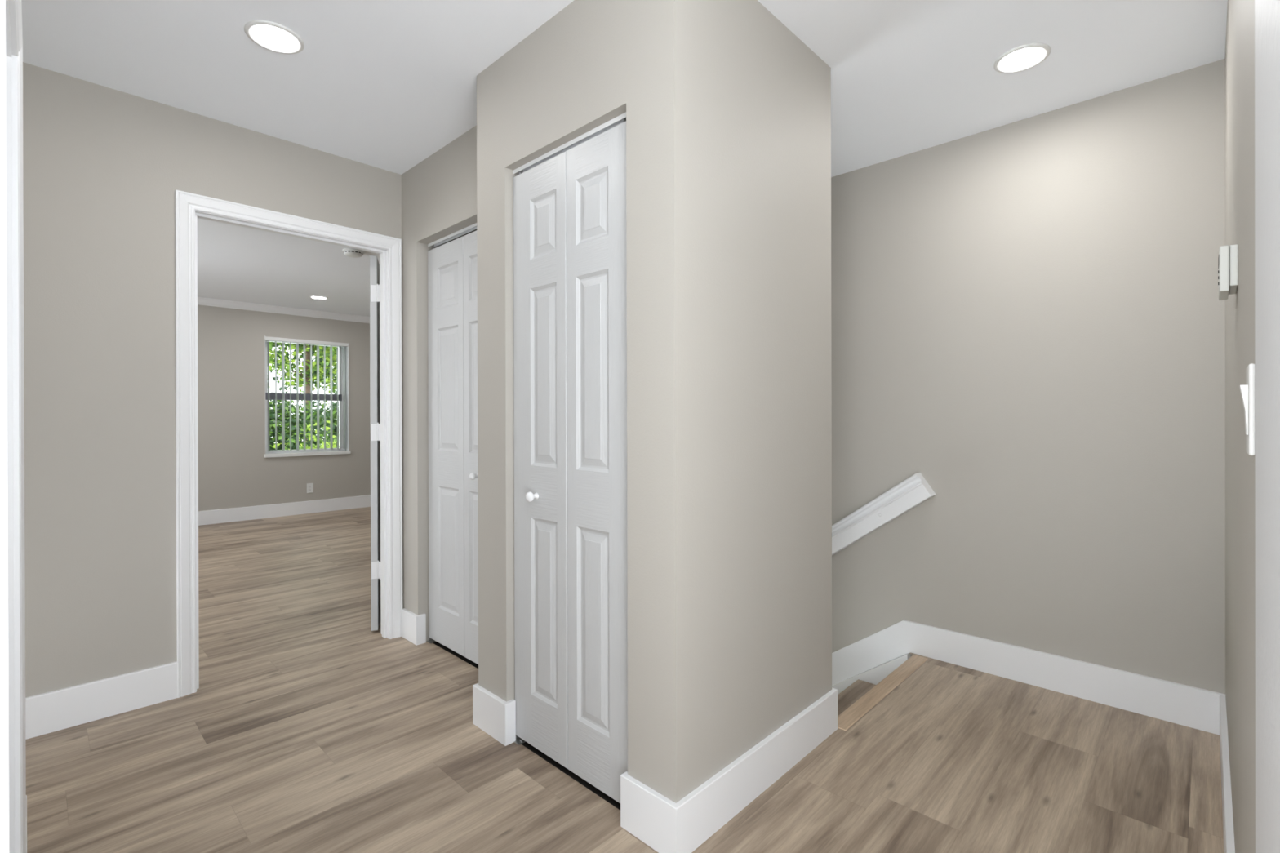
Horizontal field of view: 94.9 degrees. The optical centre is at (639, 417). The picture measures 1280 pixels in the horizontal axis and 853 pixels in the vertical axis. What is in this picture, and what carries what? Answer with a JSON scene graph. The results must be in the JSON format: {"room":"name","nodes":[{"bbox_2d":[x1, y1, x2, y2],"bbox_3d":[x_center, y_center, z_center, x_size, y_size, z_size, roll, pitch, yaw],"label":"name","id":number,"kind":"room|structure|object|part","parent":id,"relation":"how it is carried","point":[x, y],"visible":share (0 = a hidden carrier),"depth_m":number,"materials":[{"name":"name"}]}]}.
{"room":"upstairs hallway landing","nodes":[
{"label":"upstairs hallway landing","id":0,"kind":"room"},
{"bbox_2d":[22,62,476,697],"bbox_3d":[-1.391,-0.065,3.050,0.099,2.440,5.250,0,0,44],"label":"wall","id":1,"kind":"structure","parent":0,"point":[104,167],"depth_m":2.28,"materials":[{"name":"grey paint"}]},
{"bbox_2d":[25,661,177,739],"bbox_3d":[-2.507,1.087,1.814,0.015,0.146,1.713,0,0,44],"label":"baseboard","id":2,"kind":"structure","parent":1,"relation":"attached to","point":[56,710],"depth_m":2.25,"materials":[{"name":"white paint"}]},
{"bbox_2d":[174,189,402,697],"bbox_3d":[-1.564,0.107,3.108,0.612,2.095,1.492,0,0,12],"label":"door frame","id":3,"kind":"structure","parent":1,"relation":"in","point":[385,277],"depth_m":2.86,"materials":[{"name":"white paint"}]},
{"bbox_3d":[-1.383,0.080,3.125,0.066,0.090,0.003,0,0,44],"label":"hinge plate","id":4,"kind":"part","parent":3,"relation":"part of","materials":[{"name":"white paint"}]},
{"bbox_3d":[-1.385,-0.662,3.123,0.066,0.090,0.003,0,0,44],"label":"hinge plate","id":5,"kind":"part","parent":3,"relation":"part of","materials":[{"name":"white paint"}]},
{"bbox_3d":[-1.381,0.818,3.126,0.066,0.090,0.003,0,0,44],"label":"hinge plate","id":6,"kind":"part","parent":3,"relation":"part of","materials":[{"name":"white paint"}]},
{"bbox_3d":[-1.671,0.108,2.844,0.018,2.095,0.942,0,0,44],"label":"casing","id":7,"kind":"part","parent":3,"relation":"part of","materials":[{"name":"white paint"}]},
{"bbox_2d":[197,304,370,511],"bbox_3d":[-4.811,-0.062,6.360,0.200,2.440,5.050,0,0,44],"label":"wall","id":8,"kind":"structure","parent":0,"point":[234,472],"depth_m":6.66,"materials":[{"name":"grey paint"}]},
{"bbox_2d":[197,297,369,323],"bbox_3d":[-4.718,-1.245,6.266,0.066,0.074,5.050,0,0,44],"label":"trim","id":9,"kind":"structure","parent":8,"relation":"attached to","point":[201,300],"depth_m":6.81,"materials":[{"name":"white paint"}]},
{"bbox_2d":[198,494,370,525],"bbox_3d":[-4.731,1.083,6.287,0.015,0.150,5.050,0,0,44],"label":"baseboard","id":10,"kind":"structure","parent":8,"relation":"attached to","point":[251,513],"depth_m":6.84,"materials":[{"name":"white paint"}]},
{"bbox_2d":[263,336,351,457],"bbox_3d":[-4.043,-0.235,7.122,0.213,1.391,0.938,0,0,44],"label":"window","id":11,"kind":"structure","parent":8,"relation":"in","point":[301,452],"depth_m":7.24,"materials":[{"name":"white paint"}]},
{"bbox_3d":[-4.096,-0.249,7.174,0.045,0.082,0.842,0,0,44],"label":"meeting rail","id":12,"kind":"part","parent":11,"relation":"part of","materials":[{"name":"grey"}]},
{"bbox_2d":[264,335,349,451],"bbox_3d":[-4.009,-0.271,7.090,0.108,1.331,0.924,0,0,44],"label":"vertical blind","id":13,"kind":"object","parent":11,"relation":"attached to","point":[272,339],"visible":1,"depth_m":7.16,"materials":[{"name":"white plastic"}]},
{"bbox_3d":[-4.020,0.442,7.103,0.153,0.038,0.938,0,0,44],"label":"sill","id":14,"kind":"part","parent":11,"relation":"part of","materials":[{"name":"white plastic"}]},
{"bbox_2d":[306,483,313,493],"bbox_3d":[-3.975,0.852,7.072,0.009,0.116,0.072,0,0,44],"label":"wall outlet","id":15,"kind":"object","parent":8,"relation":"attached to","point":[309,486],"visible":1,"depth_m":7.07,"materials":[{"name":"white plastic"}]},
{"bbox_2d":[401,124,476,641],"bbox_3d":[-0.869,-0.066,2.803,0.994,2.440,0.100,0,0,44],"label":"wall","id":16,"kind":"structure","parent":0,"point":[439,193],"depth_m":3.01,"materials":[{"name":"grey paint"}]},
{"bbox_2d":[401,608,426,645],"bbox_3d":[-1.176,1.081,3.049,0.172,0.146,0.050,0,0,44],"label":"baseboard","id":17,"kind":"structure","parent":16,"relation":"attached to","point":[413,625],"depth_m":3.00,"materials":[{"name":"white paint"}]},
{"bbox_2d":[426,222,478,664],"bbox_3d":[-0.838,0.130,2.776,0.721,2.048,0.074,0,0,44],"label":"door","id":18,"kind":"structure","parent":16,"relation":"in","point":[452,265],"depth_m":2.84,"materials":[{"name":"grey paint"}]},
{"bbox_3d":[-0.754,0.268,2.672,0.034,0.034,0.040,0,0,44],"label":"knob","id":19,"kind":"part","parent":18,"relation":"part of","materials":[{"name":"white paint"}]},
{"bbox_2d":[432,641,478,668],"bbox_3d":[-0.641,1.152,2.966,1.094,0.001,0.533,0,0,44],"label":"floor","id":20,"kind":"structure","parent":0,"point":[470,662],"depth_m":2.85,"materials":[{"name":"black"}]},
{"bbox_2d":[476,0,648,786],"bbox_3d":[-0.261,-0.066,1.942,0.878,2.440,0.100,0,0,44],"label":"wall","id":21,"kind":"structure","parent":0,"point":[584,68],"depth_m":1.92,"materials":[{"name":"grey paint"}]},
{"bbox_2d":[513,111,627,803],"bbox_3d":[-0.236,0.134,1.885,0.614,2.039,0.074,0,0,44],"label":"door","id":22,"kind":"structure","parent":21,"relation":"in","point":[570,224],"depth_m":1.87,"materials":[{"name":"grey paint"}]},
{"bbox_3d":[-0.366,0.268,1.988,0.034,0.034,0.040,0,0,44],"label":"knob","id":23,"kind":"part","parent":22,"relation":"part of","materials":[{"name":"white paint"}]},
{"bbox_2d":[25,506,1223,852],"bbox_3d":[-1.644,1.155,3.405,8.900,0.001,5.400,0,0,44],"label":"floor","id":24,"kind":"structure","parent":0,"point":[305,728],"depth_m":1.94,"materials":[{"name":"wood"}]},
{"bbox_2d":[21,0,1227,316],"bbox_3d":[-1.650,-1.345,3.401,8.900,0.120,5.400,0,0,44],"label":"ceiling","id":25,"kind":"structure","parent":0,"point":[387,85],"depth_m":2.14,"materials":[{"name":"white paint"}]},
{"bbox_2d":[244,19,304,53],"bbox_3d":[-1.232,-1.280,1.982,0.172,0.008,0.172,0,0,44],"label":"recessed light","id":26,"kind":"object","parent":25,"relation":"in","point":[269,35],"visible":1,"depth_m":1.98,"materials":[{"name":"white plastic"}]},
{"bbox_2d":[309,295,328,299],"bbox_3d":[-3.437,-1.282,6.285,0.172,0.008,0.172,0,0,44],"label":"recessed light","id":27,"kind":"object","parent":25,"relation":"in","point":[317,297],"visible":1,"depth_m":6.28,"materials":[{"name":"white plastic"}]},
{"bbox_2d":[342,248,364,257],"bbox_3d":[-2.215,-1.265,4.535,0.148,0.042,0.148,0,0,44],"label":"smoke detector","id":28,"kind":"object","parent":25,"relation":"attached to","point":[350,252],"visible":0.99,"depth_m":4.49,"materials":[{"name":"white plastic"}]},
{"bbox_2d":[993,42,1050,73],"bbox_3d":[1.370,-1.287,2.109,0.172,0.008,0.172,0,0,44],"label":"recessed light","id":29,"kind":"object","parent":25,"relation":"in","point":[1024,57],"visible":1,"depth_m":2.10,"materials":[{"name":"white plastic"}]},
{"bbox_2d":[472,683,837,852],"bbox_3d":[0.051,1.079,2.191,1.008,0.146,0.915,0,0,44],"label":"baseboard","id":30,"kind":"structure","parent":0,"point":[568,772],"depth_m":1.73,"materials":[{"name":"white wood"}]},
{"bbox_2d":[645,0,831,803],"bbox_3d":[0.363,-0.068,1.884,0.100,2.440,0.885,0,0,44],"label":"wall","id":31,"kind":"structure","parent":0,"point":[739,107],"depth_m":1.73,"materials":[{"name":"grey paint"}]},
{"bbox_2d":[831,58,1225,693],"bbox_3d":[1.076,1.378,3.200,3.235,5.340,0.110,0,0,44],"label":"wall","id":32,"kind":"structure","parent":0,"point":[1028,315],"depth_m":2.48,"materials":[{"name":"grey paint"}]},
{"bbox_2d":[831,653,928,730],"bbox_3d":[0.336,2.121,3.190,2.043,1.947,0.938,0,0,44],"label":"staircase","id":33,"kind":"structure","parent":32,"relation":"attached to","point":[857,695],"depth_m":2.73,"materials":[{"name":"brown wood"}]},
{"bbox_2d":[831,472,936,555],"bbox_3d":[0.643,1.030,3.486,2.066,1.527,0.079,0,0,44],"label":"handrail","id":34,"kind":"object","parent":32,"relation":"attached to","point":[914,491],"visible":0.48,"depth_m":2.91,"materials":[{"name":"white paint"}]},
{"bbox_2d":[831,619,1225,735],"bbox_3d":[1.016,1.762,3.173,3.044,1.524,0.015,0,0,44],"label":"baseboard","id":35,"kind":"structure","parent":32,"relation":"attached to","point":[1192,707],"depth_m":2.50,"materials":[{"name":"white paint"}]},
{"bbox_2d":[1224,0,1255,852],"bbox_3d":[1.488,-0.070,1.395,0.110,2.440,1.904,0,0,44],"label":"wall","id":36,"kind":"structure","parent":0,"point":[1239,59],"depth_m":1.07,"materials":[{"name":"grey paint"}]},
{"bbox_2d":[1219,695,1235,852],"bbox_3d":[1.441,1.077,1.435,0.015,0.146,1.888,0,0,44],"label":"baseboard","id":37,"kind":"structure","parent":36,"relation":"attached to","point":[1227,807],"depth_m":1.62,"materials":[{"name":"white paint"}]},
{"bbox_2d":[1217,244,1238,300],"bbox_3d":[1.248,-0.306,1.247,0.029,0.094,0.132,0,0,44],"label":"thermostat","id":38,"kind":"object","parent":36,"relation":"attached to","point":[1228,260],"visible":1,"depth_m":1.20,"materials":[{"name":"grey plastic"}]},
{"bbox_3d":[1.254,-0.311,1.241,0.012,0.084,0.124,0,0,44],"label":"plate","id":39,"kind":"part","parent":38,"relation":"part of","materials":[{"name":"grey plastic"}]},
{"bbox_2d":[1239,363,1254,455],"bbox_3d":[0.817,-0.010,0.790,0.014,0.120,0.072,0,0,44],"label":"light switch","id":40,"kind":"object","parent":36,"relation":"attached to","point":[1247,391],"visible":1,"depth_m":0.76,"materials":[{"name":"white plastic"}]},
{"bbox_3d":[0.819,-0.010,0.788,0.006,0.120,0.072,0,0,44],"label":"plate","id":41,"kind":"part","parent":40,"relation":"part of","materials":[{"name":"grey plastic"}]},
{"bbox_2d":[1254,0,1279,852],"bbox_3d":[0.691,-0.067,0.573,0.111,2.440,0.385,0,0,44],"label":"trim","id":42,"kind":"structure","parent":36,"relation":"attached to","point":[1267,12],"depth_m":0.59,"materials":[{"name":"white paint"}]},
{"bbox_3d":[-1.002,-0.063,0.848,1.900,2.440,0.106,0,0,44],"label":"wall","id":43,"kind":"structure","parent":0,"visible":0},
{"bbox_2d":[0,0,26,852],"bbox_3d":[-1.101,0.105,0.957,1.394,2.104,0.124,0,0,44],"label":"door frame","id":44,"kind":"structure","parent":43,"relation":"in","point":[12,561],"depth_m":1.42,"materials":[{"name":"white paint"}]},
{"bbox_2d":[26,795,26,852],"bbox_3d":[-1.644,1.085,1.488,0.124,0.146,0.125,0,0,44],"label":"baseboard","id":45,"kind":"structure","parent":43,"relation":"attached to","point":[26,795],"depth_m":1.49,"materials":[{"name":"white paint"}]},
{"label":"outside","id":46,"kind":"structure","parent":0,"visible":0},
{"bbox_3d":[-14.525,4.261,19.642,31.800,0.200,32.000,0,0,44],"label":"ground","id":47,"kind":"structure","parent":46,"visible":0},
{"bbox_2d":[269,342,289,387],"bbox_3d":[-10.773,-0.280,15.559,3.502,8.876,3.330,0,0,44],"label":"leafy tree","id":48,"kind":"object","parent":47,"relation":"on","point":[272,355],"visible":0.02,"depth_m":16.65,"materials":[{"name":"green plant"}]},
{"bbox_2d":[269,342,337,441],"bbox_3d":[-7.852,0.135,13.733,3.135,8.037,2.705,0,0,24],"label":"leafy tree","id":49,"kind":"object","parent":47,"relation":"on","point":[286,360],"visible":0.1,"depth_m":13.56,"materials":[{"name":"green plant"}]},
{"bbox_2d":[269,385,339,450],"bbox_3d":[-5.912,1.777,9.708,2.237,4.757,2.182,0,0,36],"label":"leafy shrub","id":50,"kind":"object","parent":47,"relation":"on","point":[272,404],"visible":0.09,"depth_m":9.51,"materials":[{"name":"green plant"}]},
{"bbox_2d":[273,413,339,449],"bbox_3d":[-4.574,2.053,8.531,1.548,4.202,1.628,0,0,-20],"label":"leafy shrub","id":51,"kind":"object","parent":47,"relation":"on","point":[327,428],"visible":0.02,"depth_m":8.34,"materials":[{"name":"green plant"}]},
{"bbox_2d":[298,382,339,446],"bbox_3d":[-6.076,1.698,12.145,2.307,4.908,2.427,0,0,13],"label":"leafy shrub","id":52,"kind":"object","parent":47,"relation":"on","point":[334,409],"visible":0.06,"depth_m":11.65,"materials":[{"name":"green plant"}]},
{"bbox_2d":[301,350,337,394],"bbox_3d":[-8.534,-0.216,17.962,3.423,8.729,3.323,0,0,44],"label":"leafy tree","id":53,"kind":"object","parent":47,"relation":"on","point":[334,388],"visible":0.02,"depth_m":17.36,"materials":[{"name":"green plant"}]}
]}

